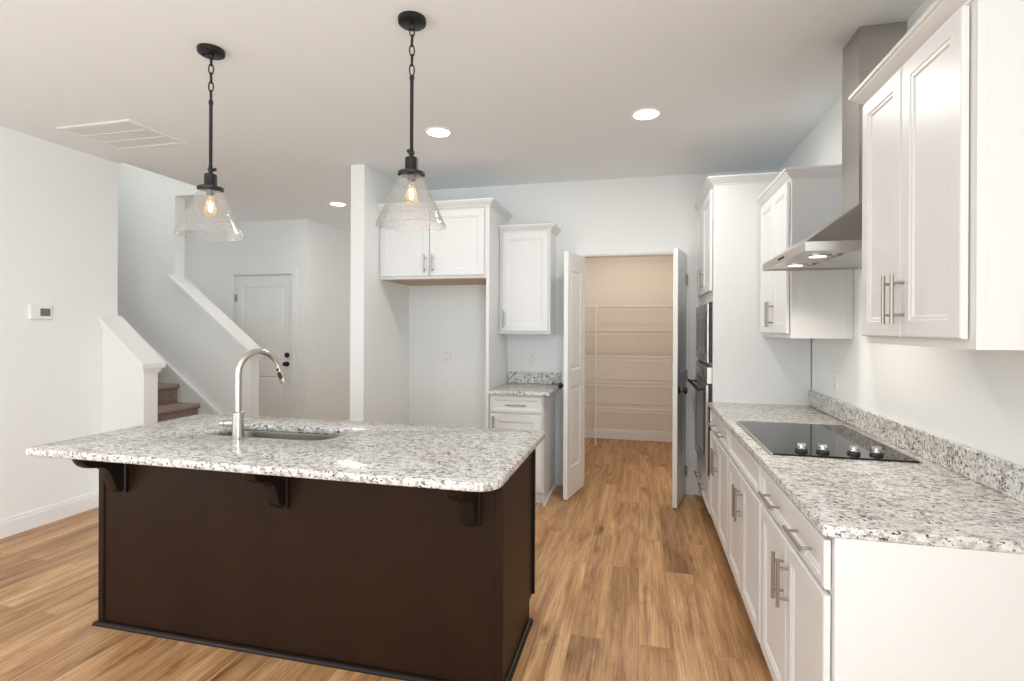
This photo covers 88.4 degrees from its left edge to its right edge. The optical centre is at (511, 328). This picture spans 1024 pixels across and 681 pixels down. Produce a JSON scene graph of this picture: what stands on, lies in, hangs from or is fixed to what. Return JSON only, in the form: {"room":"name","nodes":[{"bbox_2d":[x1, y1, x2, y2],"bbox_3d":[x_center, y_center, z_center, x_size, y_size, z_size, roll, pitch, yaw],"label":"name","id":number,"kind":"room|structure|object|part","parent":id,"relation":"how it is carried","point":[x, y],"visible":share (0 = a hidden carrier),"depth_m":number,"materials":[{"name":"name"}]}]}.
{"room":"kitchen","nodes":[
{"label":"kitchen","id":0,"kind":"room"},
{"bbox_2d":[0,126,103,519],"bbox_3d":[-4.079,0.026,1.043,0.120,2.752,6.500,0,0,14],"label":"wall","id":1,"kind":"structure","parent":0,"point":[51,194],"depth_m":3.80,"materials":[{"name":"white paint"}]},
{"bbox_2d":[28,305,51,319],"bbox_3d":[-3.348,-0.114,3.740,0.024,0.102,0.143,0,0,14],"label":"thermostat","id":2,"kind":"object","parent":1,"relation":"attached to","point":[44,312],"visible":1,"depth_m":3.73,"materials":[{"name":"white plastic"}]},
{"bbox_2d":[0,490,98,538],"bbox_3d":[-3.996,1.339,1.125,0.014,0.126,6.300,0,0,14],"label":"baseboard","id":3,"kind":"structure","parent":1,"relation":"attached to","point":[28,520],"depth_m":3.79,"materials":[{"name":"white paint"}]},
{"bbox_2d":[102,159,157,432],"bbox_3d":[-4.420,-1.200,4.534,3.258,5.200,0.120,0,0,14],"label":"wall","id":4,"kind":"structure","parent":0,"point":[130,396],"depth_m":4.17,"materials":[{"name":"white paint"}]},
{"bbox_2d":[97,316,165,374],"bbox_3d":[-3.023,0.130,4.188,0.449,0.457,0.200,0,0,14],"label":"trim","id":5,"kind":"structure","parent":4,"relation":"attached to","point":[116,328],"depth_m":4.15,"materials":[{"name":"white paint"}]},
{"bbox_2d":[117,163,258,415],"bbox_3d":[-3.800,-1.197,5.515,4.000,5.200,0.120,0,0,14],"label":"wall","id":6,"kind":"structure","parent":0,"point":[151,205],"depth_m":5.39,"materials":[{"name":"white paint"}]},
{"bbox_2d":[168,275,262,360],"bbox_3d":[-2.982,-0.114,5.310,0.985,0.857,0.200,0,0,14],"label":"trim","id":7,"kind":"structure","parent":6,"relation":"attached to","point":[184,287],"depth_m":5.28,"materials":[{"name":"white paint"}]},
{"bbox_2d":[184,219,312,418],"bbox_3d":[-3.914,0.026,7.131,3.025,2.752,0.650,0,0,14],"label":"wall","id":8,"kind":"structure","parent":0,"point":[211,250],"depth_m":6.61,"materials":[{"name":"white paint"}]},
{"bbox_2d":[234,275,290,417],"bbox_3d":[-3.139,0.366,6.610,0.841,2.060,0.106,0,0,14],"label":"door","id":9,"kind":"structure","parent":8,"relation":"in","point":[262,303],"depth_m":6.60,"materials":[{"name":"white paint"}]},
{"bbox_3d":[-3.124,-0.054,6.641,0.620,0.940,0.039,0,0,14],"label":"panel","id":10,"kind":"part","parent":9,"relation":"part of","materials":[{"name":"white paint"}]},
{"bbox_3d":[-3.128,0.886,6.641,0.620,0.580,0.039,0,0,14],"label":"panel","id":11,"kind":"part","parent":9,"relation":"part of","materials":[{"name":"white paint"}]},
{"bbox_2d":[228,268,296,417],"bbox_3d":[-3.123,0.331,6.654,0.990,2.150,0.144,0,0,14],"label":"trim","id":12,"kind":"structure","parent":8,"relation":"attached to","point":[278,271],"depth_m":6.48,"materials":[{"name":"white paint"}]},
{"bbox_2d":[312,221,350,420],"bbox_3d":[-2.244,0.034,7.852,0.120,2.752,2.600,0,0,14],"label":"wall","id":13,"kind":"structure","parent":0,"point":[331,246],"depth_m":6.96,"materials":[{"name":"white paint"}]},
{"bbox_2d":[350,164,409,423],"bbox_3d":[-0.736,0.041,6.503,0.123,2.752,4.510,0,0,14],"label":"wall","id":14,"kind":"structure","parent":0,"point":[379,309],"depth_m":4.47,"materials":[{"name":"white paint"}]},
{"bbox_2d":[0,437,772,680],"bbox_3d":[-2.185,1.460,3.247,8.233,0.100,11.920,0,0,14],"label":"floor","id":15,"kind":"structure","parent":0,"point":[630,585],"depth_m":2.71,"materials":[{"name":"brown wood"}]},
{"bbox_2d":[117,315,221,421],"bbox_3d":[-4.216,0.219,5.051,3.138,2.365,0.974,0,0,14],"label":"staircase","id":16,"kind":"structure","parent":15,"relation":"on","point":[177,398],"depth_m":5.26,"materials":[{"name":"brown carpet"}]},
{"bbox_2d":[71,448,535,680],"bbox_3d":[-0.959,0.978,2.466,2.028,0.876,0.822,0,0,14],"label":"kitchen island","id":17,"kind":"object","parent":15,"relation":"on","point":[405,583],"visible":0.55,"depth_m":2.25,"materials":[{"name":"black wood"}]},
{"bbox_3d":[-1.955,0.973,2.525,0.032,0.876,0.033,0,0,14],"label":"corner post","id":18,"kind":"part","parent":17,"relation":"part of","materials":[{"name":"brown wood"}]},
{"bbox_2d":[25,413,544,491],"bbox_3d":[-0.941,0.524,2.426,2.060,0.032,0.942,0,0,14],"label":"island countertop","id":19,"kind":"structure","parent":17,"relation":"on","point":[458,458],"depth_m":2.20,"materials":[{"name":"stone"}]},
{"bbox_2d":[219,348,287,439],"bbox_3d":[-1.228,0.301,2.512,0.113,0.411,0.302,0,0,33],"label":"faucet","id":20,"kind":"object","parent":19,"relation":"on","point":[236,422],"visible":1,"depth_m":2.41,"materials":[{"name":"grey metal"}]},
{"bbox_3d":[-1.303,0.436,2.437,0.068,0.033,0.084,0,0,14],"label":"lever handle","id":21,"kind":"part","parent":20,"relation":"part of","materials":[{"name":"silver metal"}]},
{"bbox_3d":[-1.201,0.238,2.495,0.029,0.285,0.219,0,0,35],"label":"gooseneck spout","id":22,"kind":"part","parent":20,"relation":"part of","materials":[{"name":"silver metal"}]},
{"bbox_2d":[224,430,341,440],"bbox_3d":[-1.135,0.634,2.576,0.710,0.189,0.320,0,0,14],"label":"sink","id":23,"kind":"object","parent":19,"relation":"in","point":[247,433],"visible":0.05,"depth_m":2.72,"materials":[{"name":"silver metal"}]},
{"bbox_3d":[-0.946,1.407,2.526,2.028,0.018,0.545,0,0,14],"label":"shoe molding","id":24,"kind":"part","parent":17,"relation":"part of","materials":[{"name":"black wood"}]},
{"bbox_3d":[-0.048,0.982,2.061,0.035,0.876,0.033,0,0,14],"label":"corner post","id":25,"kind":"part","parent":17,"relation":"part of","materials":[{"name":"brown wood"}]},
{"bbox_3d":[0.029,0.982,2.343,0.012,0.876,0.551,0,0,14],"label":"panel","id":26,"kind":"part","parent":17,"relation":"part of","materials":[{"name":"brown wood"}]},
{"bbox_2d":[377,198,512,427],"bbox_3d":[-0.579,0.180,4.695,1.032,2.474,0.666,0,0,14],"label":"tall cabinet","id":27,"kind":"object","parent":15,"relation":"on","point":[417,248],"visible":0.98,"depth_m":4.42,"materials":[{"name":"white paint"}]},
{"bbox_3d":[-0.911,-0.713,4.481,0.443,0.542,0.016,0,0,14],"label":"door","id":28,"kind":"part","parent":27,"relation":"part of","materials":[{"name":"white paint"}]},
{"bbox_3d":[-0.574,-1.030,4.695,1.032,0.054,0.665,0,0,14],"label":"crown molding","id":29,"kind":"part","parent":27,"relation":"part of","materials":[{"name":"white paint"}]},
{"bbox_3d":[-0.458,-0.711,4.371,0.475,0.542,0.016,0,0,14],"label":"door","id":30,"kind":"part","parent":27,"relation":"part of","materials":[{"name":"white paint"}]},
{"bbox_3d":[-0.128,0.201,4.609,0.025,2.438,0.620,0,0,14],"label":"panel","id":31,"kind":"part","parent":27,"relation":"part of","materials":[{"name":"white paint"}]},
{"bbox_2d":[489,391,556,505],"bbox_3d":[0.105,0.979,4.527,0.466,0.883,0.666,0,0,14],"label":"base cabinet","id":32,"kind":"object","parent":15,"relation":"on","point":[522,412],"visible":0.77,"depth_m":4.26,"materials":[{"name":"white paint"}]},
{"bbox_3d":[0.032,0.617,4.250,0.420,0.130,0.016,0,0,14],"label":"drawer","id":33,"kind":"part","parent":32,"relation":"part of","materials":[{"name":"white paint"}]},
{"bbox_3d":[0.031,0.984,4.250,0.420,0.572,0.016,0,0,14],"label":"door","id":34,"kind":"part","parent":32,"relation":"part of","materials":[{"name":"white paint"}]},
{"bbox_2d":[489,372,560,395],"bbox_3d":[0.128,0.471,4.534,0.499,0.133,0.643,0,0,14],"label":"countertop","id":35,"kind":"structure","parent":32,"relation":"on","point":[518,383],"depth_m":4.74,"materials":[{"name":"stone"}]},
{"bbox_3d":[0.322,0.980,4.504,0.006,0.883,0.608,0,0,14],"label":"panel","id":36,"kind":"part","parent":32,"relation":"part of","materials":[{"name":"white paint"}]},
{"bbox_3d":[0.330,1.412,4.503,0.014,0.020,0.605,0,0,14],"label":"shoe molding","id":37,"kind":"part","parent":32,"relation":"part of","materials":[{"name":"white paint"}]},
{"bbox_2d":[595,304,596,444],"bbox_3d":[1.023,0.567,6.426,0.016,1.715,0.019,0,0,14],"label":"support pole","id":38,"kind":"object","parent":15,"relation":"on","point":[595,304],"visible":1,"depth_m":6.42,"materials":[{"name":"white metal"}]},
{"bbox_2d":[706,409,730,558],"bbox_3d":[1.570,0.986,3.206,0.677,0.883,0.774,0,0,14],"label":"base cabinet","id":39,"kind":"object","parent":15,"relation":"on","point":[719,454],"visible":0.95,"depth_m":3.21,"materials":[{"name":"white paint"}]},
{"bbox_3d":[1.268,0.834,3.311,0.038,0.155,0.012,0,0,14],"label":"pull handle","id":40,"kind":"part","parent":39,"relation":"part of","materials":[{"name":"silver metal"}]},
{"bbox_3d":[1.331,0.990,3.459,0.016,0.572,0.372,0,0,14],"label":"door","id":41,"kind":"part","parent":39,"relation":"part of","materials":[{"name":"white paint"}]},
{"bbox_3d":[1.253,0.834,3.253,0.038,0.155,0.012,0,0,14],"label":"pull handle","id":42,"kind":"part","parent":39,"relation":"part of","materials":[{"name":"silver metal"}]},
{"bbox_3d":[1.214,0.623,3.086,0.038,0.012,0.190,0,0,14],"label":"pull handle","id":43,"kind":"part","parent":39,"relation":"part of","materials":[{"name":"silver metal"}]},
{"bbox_3d":[1.288,0.623,3.278,0.016,0.130,0.746,0,0,14],"label":"drawer","id":44,"kind":"part","parent":39,"relation":"part of","materials":[{"name":"white paint"}]},
{"bbox_3d":[1.242,0.990,3.094,0.016,0.572,0.368,0,0,14],"label":"door","id":45,"kind":"part","parent":39,"relation":"part of","materials":[{"name":"white paint"}]},
{"bbox_2d":[728,430,764,645],"bbox_3d":[1.383,0.985,2.436,0.677,0.883,0.809,0,0,14],"label":"base cabinet","id":46,"kind":"object","parent":15,"relation":"on","point":[744,472],"visible":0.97,"depth_m":2.43,"materials":[{"name":"white paint"}]},
{"bbox_3d":[1.146,0.989,2.698,0.016,0.572,0.390,0,0,14],"label":"door","id":47,"kind":"part","parent":46,"relation":"part of","materials":[{"name":"white paint"}]},
{"bbox_3d":[1.080,0.833,2.541,0.038,0.155,0.012,0,0,14],"label":"pull handle","id":48,"kind":"part","parent":46,"relation":"part of","materials":[{"name":"silver metal"}]},
{"bbox_3d":[1.066,0.833,2.482,0.038,0.155,0.012,0,0,14],"label":"pull handle","id":49,"kind":"part","parent":46,"relation":"part of","materials":[{"name":"silver metal"}]},
{"bbox_3d":[1.101,0.622,2.508,0.016,0.130,0.781,0,0,14],"label":"false drawer","id":50,"kind":"part","parent":46,"relation":"part of","materials":[{"name":"white paint"}]},
{"bbox_3d":[1.053,0.989,2.315,0.016,0.572,0.385,0,0,14],"label":"door","id":51,"kind":"part","parent":46,"relation":"part of","materials":[{"name":"white paint"}]},
{"bbox_2d":[694,172,810,513],"bbox_3d":[1.765,0.192,3.991,0.677,2.472,0.926,0,0,14],"label":"tall cabinet","id":52,"kind":"object","parent":15,"relation":"on","point":[749,367],"visible":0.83,"depth_m":3.61,"materials":[{"name":"white paint"}]},
{"bbox_2d":[688,361,711,475],"bbox_3d":[1.715,0.657,4.015,0.659,0.762,0.773,0,0,14],"label":"wall oven","id":53,"kind":"object","parent":52,"relation":"in","point":[703,380],"visible":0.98,"depth_m":3.88,"materials":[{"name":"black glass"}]},
{"bbox_3d":[1.426,0.436,4.086,0.063,0.024,0.713,0,0,14],"label":"bar handle","id":54,"kind":"part","parent":53,"relation":"part of","materials":[{"name":"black metal"}]},
{"bbox_3d":[1.462,0.712,4.077,0.018,0.626,0.773,0,0,14],"label":"door","id":55,"kind":"part","parent":53,"relation":"part of","materials":[{"name":"silver metal"}]},
{"bbox_3d":[1.490,0.333,4.070,0.060,0.117,0.773,0,0,14],"label":"control panel","id":56,"kind":"part","parent":53,"relation":"part of","materials":[{"name":"silver metal"}]},
{"bbox_3d":[1.457,-0.373,4.069,0.038,0.155,0.012,0,0,14],"label":"pull handle","id":57,"kind":"part","parent":52,"relation":"part of","materials":[{"name":"silver metal"}]},
{"bbox_3d":[1.539,-0.616,4.285,0.016,0.705,0.392,0,0,14],"label":"door","id":58,"kind":"part","parent":52,"relation":"part of","materials":[{"name":"white paint"}]},
{"bbox_3d":[1.480,1.179,4.077,0.016,0.235,0.821,0,0,14],"label":"drawer","id":59,"kind":"part","parent":52,"relation":"part of","materials":[{"name":"white paint"}]},
{"bbox_2d":[696,303,711,362],"bbox_3d":[1.702,0.035,4.019,0.492,0.418,0.773,0,0,14],"label":"microwave","id":60,"kind":"object","parent":52,"relation":"in","point":[704,312],"visible":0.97,"depth_m":3.88,"materials":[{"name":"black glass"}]},
{"bbox_3d":[1.470,0.032,4.075,0.008,0.300,0.673,0,0,14],"label":"glass door","id":61,"kind":"part","parent":60,"relation":"part of","materials":[{"name":"black glass"}]},
{"bbox_3d":[1.441,-0.616,3.883,0.016,0.705,0.422,0,0,14],"label":"door","id":62,"kind":"part","parent":52,"relation":"part of","materials":[{"name":"white paint"}]},
{"bbox_3d":[1.773,-1.017,3.990,0.658,0.054,0.926,0,0,14],"label":"crown molding","id":63,"kind":"part","parent":52,"relation":"part of","materials":[{"name":"white paint"}]},
{"bbox_2d":[758,468,1023,680],"bbox_3d":[1.196,0.984,1.668,0.677,0.883,0.770,0,0,14],"label":"base cabinet","id":64,"kind":"object","parent":15,"relation":"on","point":[833,609],"visible":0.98,"depth_m":1.34,"materials":[{"name":"white paint"}]},
{"bbox_3d":[0.924,0.621,1.895,0.038,0.012,0.190,0,0,14],"label":"pull handle","id":65,"kind":"part","parent":64,"relation":"part of","materials":[{"name":"silver metal"}]},
{"bbox_3d":[0.957,0.988,1.921,0.016,0.572,0.368,0,0,14],"label":"door","id":66,"kind":"part","parent":64,"relation":"part of","materials":[{"name":"white paint"}]},
{"bbox_3d":[0.894,0.832,1.775,0.038,0.155,0.012,0,0,14],"label":"pull handle","id":67,"kind":"part","parent":64,"relation":"part of","materials":[{"name":"silver metal"}]},
{"bbox_3d":[0.880,0.832,1.716,0.038,0.155,0.012,0,0,14],"label":"pull handle","id":68,"kind":"part","parent":64,"relation":"part of","materials":[{"name":"silver metal"}]},
{"bbox_3d":[0.915,0.621,1.742,0.016,0.130,0.738,0,0,14],"label":"drawer","id":69,"kind":"part","parent":64,"relation":"part of","materials":[{"name":"white paint"}]},
{"bbox_3d":[0.841,0.621,1.552,0.038,0.012,0.190,0,0,14],"label":"pull handle","id":70,"kind":"part","parent":64,"relation":"part of","materials":[{"name":"silver metal"}]},
{"bbox_3d":[0.869,0.988,1.560,0.016,0.572,0.364,0,0,14],"label":"door","id":71,"kind":"part","parent":64,"relation":"part of","materials":[{"name":"white paint"}]},
{"bbox_2d":[708,390,1023,553],"bbox_3d":[1.399,0.477,2.433,0.650,0.133,2.360,0,0,14],"label":"countertop","id":72,"kind":"structure","parent":64,"relation":"on","point":[960,496],"depth_m":1.67,"materials":[{"name":"stone"}]},
{"bbox_2d":[736,420,922,462],"bbox_3d":[1.392,0.492,2.440,0.536,0.040,0.780,0,0,14],"label":"cooktop","id":73,"kind":"object","parent":72,"relation":"in","point":[788,439],"visible":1,"depth_m":2.33,"materials":[{"name":"black glass"}]},
{"bbox_3d":[1.137,0.507,2.502,0.012,0.008,0.780,0,0,14],"label":"trim","id":74,"kind":"part","parent":73,"relation":"part of","materials":[{"name":"silver metal"}]},
{"bbox_3d":[1.189,0.499,2.165,0.048,0.011,0.048,0,0,14],"label":"knob","id":75,"kind":"part","parent":73,"relation":"part of","materials":[{"name":"black plastic"}]},
{"bbox_3d":[1.267,0.499,2.146,0.048,0.011,0.048,0,0,14],"label":"knob","id":76,"kind":"part","parent":73,"relation":"part of","materials":[{"name":"black plastic"}]},
{"bbox_3d":[1.375,0.500,2.119,0.048,0.011,0.048,0,0,14],"label":"knob","id":77,"kind":"part","parent":73,"relation":"part of","materials":[{"name":"black plastic"}]},
{"bbox_3d":[1.453,0.500,2.101,0.048,0.011,0.048,0,0,14],"label":"knob","id":78,"kind":"part","parent":73,"relation":"part of","materials":[{"name":"black plastic"}]},
{"bbox_3d":[1.647,0.509,2.378,0.010,0.008,0.780,0,0,14],"label":"trim","id":79,"kind":"part","parent":73,"relation":"part of","materials":[{"name":"silver metal"}]},
{"bbox_3d":[1.134,0.984,1.289,0.619,0.883,0.004,0,0,14],"label":"panel","id":80,"kind":"part","parent":64,"relation":"part of","materials":[{"name":"white paint"}]},
{"bbox_2d":[0,0,924,232],"bbox_3d":[-2.171,-1.492,3.247,8.233,0.300,11.920,0,0,14],"label":"ceiling","id":81,"kind":"structure","parent":0,"point":[305,92],"depth_m":2.88,"materials":[{"name":"white paint"}]},
{"bbox_2d":[56,119,186,149],"bbox_3d":[-2.697,-1.338,3.665,0.615,0.012,0.445,0,0,14],"label":"ceiling vent","id":82,"kind":"object","parent":81,"relation":"in","point":[128,134],"visible":1,"depth_m":3.64,"materials":[{"name":"white metal"}]},
{"bbox_2d":[173,43,241,231],"bbox_3d":[-1.447,-0.891,2.530,0.301,0.894,0.301,0,0,14],"label":"pendant light","id":83,"kind":"object","parent":81,"relation":"hanging from","point":[212,52],"visible":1,"depth_m":2.52,"materials":[{"name":"black metal"}]},
{"bbox_3d":[-1.447,-0.932,2.530,0.021,0.328,0.021,0,0,14],"label":"rod","id":84,"kind":"part","parent":83,"relation":"part of","materials":[{"name":"black metal"}]},
{"bbox_3d":[-1.438,-0.756,2.525,0.049,0.035,0.027,0,0,32],"label":"swivel knob","id":85,"kind":"part","parent":83,"relation":"part of","materials":[{"name":"black metal"}]},
{"bbox_2d":[328,202,346,206],"bbox_3d":[-1.877,-1.336,5.679,0.196,0.008,0.196,0,0,14],"label":"recessed light","id":86,"kind":"object","parent":81,"relation":"in","point":[338,204],"visible":1,"depth_m":5.68,"materials":[{"name":"white plastic"}]},
{"bbox_2d":[376,11,444,224],"bbox_3d":[-0.433,-0.887,2.272,0.301,0.894,0.301,0,0,-1],"label":"pendant light","id":87,"kind":"object","parent":81,"relation":"hanging from","point":[413,21],"visible":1,"depth_m":2.26,"materials":[{"name":"black metal"}]},
{"bbox_3d":[-0.436,-0.751,2.261,0.027,0.035,0.049,0,0,17],"label":"swivel knob","id":88,"kind":"part","parent":87,"relation":"part of","materials":[{"name":"black metal"}]},
{"bbox_3d":[-0.433,-0.928,2.272,0.021,0.328,0.021,0,0,-1],"label":"rod","id":89,"kind":"part","parent":87,"relation":"part of","materials":[{"name":"black metal"}]},
{"bbox_2d":[424,127,452,137],"bbox_3d":[-0.499,-1.330,3.581,0.196,0.008,0.196,0,0,14],"label":"recessed light","id":90,"kind":"object","parent":81,"relation":"in","point":[435,132],"visible":1,"depth_m":3.58,"materials":[{"name":"white paint"}]},
{"bbox_2d":[630,107,661,120],"bbox_3d":[0.831,-1.324,3.265,0.196,0.008,0.196,0,0,14],"label":"recessed light","id":91,"kind":"object","parent":81,"relation":"in","point":[649,113],"visible":1,"depth_m":3.26,"materials":[{"name":"white plastic"}]},
{"bbox_2d":[409,169,778,494],"bbox_3d":[0.615,0.047,4.811,3.303,2.752,0.120,0,0,14],"label":"wall","id":92,"kind":"structure","parent":0,"point":[654,210],"depth_m":4.85,"materials":[{"name":"white paint"}]},
{"bbox_2d":[443,350,450,361],"bbox_3d":[-0.624,0.265,5.045,0.072,0.116,0.008,0,0,14],"label":"electrical outlet","id":93,"kind":"object","parent":92,"relation":"attached to","point":[446,353],"visible":1,"depth_m":5.04,"materials":[{"name":"white plastic"}]},
{"bbox_2d":[498,223,560,333],"bbox_3d":[0.160,-0.421,4.670,0.493,0.940,0.366,0,0,14],"label":"upper cabinet","id":94,"kind":"object","parent":92,"relation":"attached to","point":[527,291],"visible":1,"depth_m":4.54,"materials":[{"name":"white paint"}]},
{"bbox_3d":[0.112,-0.399,4.541,0.408,0.850,0.016,0,0,14],"label":"door","id":95,"kind":"part","parent":94,"relation":"part of","materials":[{"name":"white paint"}]},
{"bbox_3d":[0.164,-0.864,4.676,0.493,0.054,0.353,0,0,14],"label":"crown molding","id":96,"kind":"part","parent":94,"relation":"part of","materials":[{"name":"white paint"}]},
{"bbox_2d":[528,353,535,364],"bbox_3d":[0.183,0.283,4.849,0.072,0.116,0.008,0,0,14],"label":"electrical outlet","id":97,"kind":"object","parent":92,"relation":"attached to","point":[531,356],"visible":1,"depth_m":4.85,"materials":[{"name":"white plastic"}]},
{"bbox_2d":[556,471,562,484],"bbox_3d":[-0.330,1.356,4.535,1.608,0.126,0.860,0,0,14],"label":"baseboard","id":98,"kind":"structure","parent":92,"relation":"attached to","point":[559,474],"depth_m":4.78,"materials":[{"name":"white paint"}]},
{"bbox_2d":[558,251,583,499],"bbox_3d":[0.505,0.388,4.543,0.102,2.048,0.426,0,0,26],"label":"door","id":99,"kind":"structure","parent":92,"relation":"in","point":[573,263],"depth_m":4.45,"materials":[{"name":"white paint"}]},
{"bbox_3d":[0.422,0.480,4.413,0.066,0.062,0.062,0,0,26],"label":"knob","id":100,"kind":"part","parent":99,"relation":"part of","materials":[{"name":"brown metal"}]},
{"bbox_3d":[0.530,0.833,4.524,0.035,0.680,0.265,0,0,26],"label":"panel","id":101,"kind":"part","parent":99,"relation":"part of","materials":[{"name":"white paint"}]},
{"bbox_3d":[0.534,-0.068,4.524,0.035,0.840,0.265,0,0,26],"label":"panel","id":102,"kind":"part","parent":99,"relation":"part of","materials":[{"name":"white paint"}]},
{"bbox_2d":[575,243,692,494],"bbox_3d":[1.070,0.348,4.692,1.015,2.154,0.136,0,0,14],"label":"trim","id":103,"kind":"structure","parent":92,"relation":"attached to","point":[663,249],"depth_m":4.52,"materials":[{"name":"white paint"}]},
{"bbox_2d":[672,248,687,507],"bbox_3d":[1.412,0.393,4.322,0.102,2.048,0.421,0,0,28],"label":"door","id":104,"kind":"structure","parent":92,"relation":"in","point":[680,277],"depth_m":4.21,"materials":[{"name":"white paint"}]},
{"bbox_3d":[1.376,0.836,4.327,0.035,0.680,0.250,0,0,28],"label":"panel","id":105,"kind":"part","parent":104,"relation":"part of","materials":[{"name":"white paint"}]},
{"bbox_3d":[1.380,-0.064,4.327,0.035,0.840,0.250,0,0,28],"label":"panel","id":106,"kind":"part","parent":104,"relation":"part of","materials":[{"name":"white paint"}]},
{"bbox_3d":[1.355,0.491,4.175,0.066,0.062,0.062,0,0,28],"label":"knob","id":107,"kind":"part","parent":104,"relation":"part of","materials":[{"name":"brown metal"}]},
{"bbox_2d":[585,256,672,431],"bbox_3d":[1.284,0.050,5.811,1.950,2.752,2.140,0,0,14],"label":"wall","id":108,"kind":"structure","parent":0,"point":[620,280],"depth_m":6.75,"materials":[{"name":"white paint"}]},
{"bbox_2d":[585,428,672,441],"bbox_3d":[1.506,1.364,6.747,1.750,0.126,0.014,0,0,14],"label":"baseboard","id":109,"kind":"structure","parent":108,"relation":"attached to","point":[663,436],"depth_m":6.74,"materials":[{"name":"white paint"}]},
{"bbox_2d":[585,378,672,387],"bbox_3d":[1.460,0.674,6.547,1.746,0.053,0.423,0,0,14],"label":"wire shelf","id":110,"kind":"object","parent":108,"relation":"attached to","point":[601,381],"visible":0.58,"depth_m":6.42,"materials":[{"name":"white metal"}]},
{"bbox_2d":[585,402,672,413],"bbox_3d":[1.459,0.989,6.547,1.746,0.053,0.423,0,0,14],"label":"wire shelf","id":111,"kind":"object","parent":108,"relation":"attached to","point":[646,409],"visible":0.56,"depth_m":6.43,"materials":[{"name":"white metal"}]},
{"bbox_2d":[585,354,672,361],"bbox_3d":[1.462,0.364,6.547,1.746,0.053,0.423,0,0,14],"label":"wire shelf","id":112,"kind":"object","parent":108,"relation":"attached to","point":[599,355],"visible":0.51,"depth_m":6.42,"materials":[{"name":"white metal"}]},
{"bbox_2d":[585,330,672,334],"bbox_3d":[1.463,0.054,6.547,1.746,0.053,0.423,0,0,14],"label":"wire shelf","id":113,"kind":"object","parent":108,"relation":"attached to","point":[585,330],"visible":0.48,"depth_m":6.40,"materials":[{"name":"white metal"}]},
{"bbox_2d":[586,305,672,309],"bbox_3d":[1.464,-0.251,6.547,1.746,0.053,0.423,0,0,14],"label":"wire shelf","id":114,"kind":"object","parent":108,"relation":"attached to","point":[602,306],"visible":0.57,"depth_m":6.42,"materials":[{"name":"white metal"}]},
{"bbox_2d":[779,0,1023,465],"bbox_3d":[1.338,0.050,0.539,0.120,2.752,8.080,0,0,14],"label":"wall","id":115,"kind":"structure","parent":0,"point":[974,399],"depth_m":2.15,"materials":[{"name":"white paint"}]},
{"bbox_2d":[756,164,853,338],"bbox_3d":[1.733,-0.408,3.184,0.362,0.928,0.735,0,0,14],"label":"upper cabinet","id":116,"kind":"object","parent":115,"relation":"attached to","point":[799,201],"visible":0.86,"depth_m":2.89,"materials":[{"name":"white paint"}]},
{"bbox_3d":[1.585,-0.085,3.266,0.038,0.155,0.012,0,0,14],"label":"pull handle","id":117,"kind":"part","parent":116,"relation":"part of","materials":[{"name":"silver metal"}]},
{"bbox_3d":[1.646,-0.392,3.397,0.016,0.842,0.333,0,0,14],"label":"door","id":118,"kind":"part","parent":116,"relation":"part of","materials":[{"name":"white paint"}]},
{"bbox_3d":[1.572,-0.085,3.212,0.038,0.155,0.012,0,0,14],"label":"pull handle","id":119,"kind":"part","parent":116,"relation":"part of","materials":[{"name":"silver metal"}]},
{"bbox_3d":[1.568,-0.392,3.076,0.016,0.842,0.315,0,0,14],"label":"door","id":120,"kind":"part","parent":116,"relation":"part of","materials":[{"name":"white paint"}]},
{"bbox_3d":[1.742,-0.845,3.182,0.348,0.054,0.735,0,0,14],"label":"crown molding","id":121,"kind":"part","parent":116,"relation":"part of","materials":[{"name":"white paint"}]},
{"bbox_2d":[762,21,906,270],"bbox_3d":[1.494,-0.816,2.425,0.471,1.015,0.762,0,0,14],"label":"range hood","id":122,"kind":"object","parent":115,"relation":"attached to","point":[836,245],"visible":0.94,"depth_m":2.32,"materials":[{"name":"silver metal"}]},
{"bbox_3d":[1.493,-0.317,2.425,0.445,0.012,0.738,0,0,14],"label":"filter panel","id":123,"kind":"part","parent":122,"relation":"part of","materials":[{"name":"silver metal"}]},
{"bbox_2d":[833,372,838,392],"bbox_3d":[1.886,0.314,3.071,0.008,0.116,0.072,0,0,14],"label":"electrical outlet","id":124,"kind":"object","parent":115,"relation":"attached to","point":[835,374],"visible":1,"depth_m":3.06,"materials":[{"name":"white plastic"}]},
{"bbox_2d":[849,0,1023,349],"bbox_3d":[1.347,-0.410,1.593,0.362,0.928,0.742,0,0,14],"label":"upper cabinet","id":125,"kind":"object","parent":115,"relation":"attached to","point":[943,126],"visible":1,"depth_m":1.39,"materials":[{"name":"white paint"}]},
{"bbox_3d":[1.254,-0.393,1.785,0.016,0.842,0.295,0,0,14],"label":"door","id":126,"kind":"part","parent":125,"relation":"part of","materials":[{"name":"white paint"}]},
{"bbox_3d":[1.200,-0.090,1.681,0.038,0.155,0.012,0,0,14],"label":"pull handle","id":127,"kind":"part","parent":125,"relation":"part of","materials":[{"name":"silver metal"}]},
{"bbox_3d":[1.186,-0.091,1.624,0.038,0.155,0.012,0,0,14],"label":"pull handle","id":128,"kind":"part","parent":125,"relation":"part of","materials":[{"name":"silver metal"}]},
{"bbox_3d":[1.355,-0.847,1.592,0.348,0.054,0.742,0,0,14],"label":"crown molding","id":129,"kind":"part","parent":125,"relation":"part of","materials":[{"name":"white paint"}]},
{"bbox_3d":[1.181,-0.394,1.483,0.016,0.842,0.315,0,0,14],"label":"door","id":130,"kind":"part","parent":125,"relation":"part of","materials":[{"name":"white paint"}]}
]}

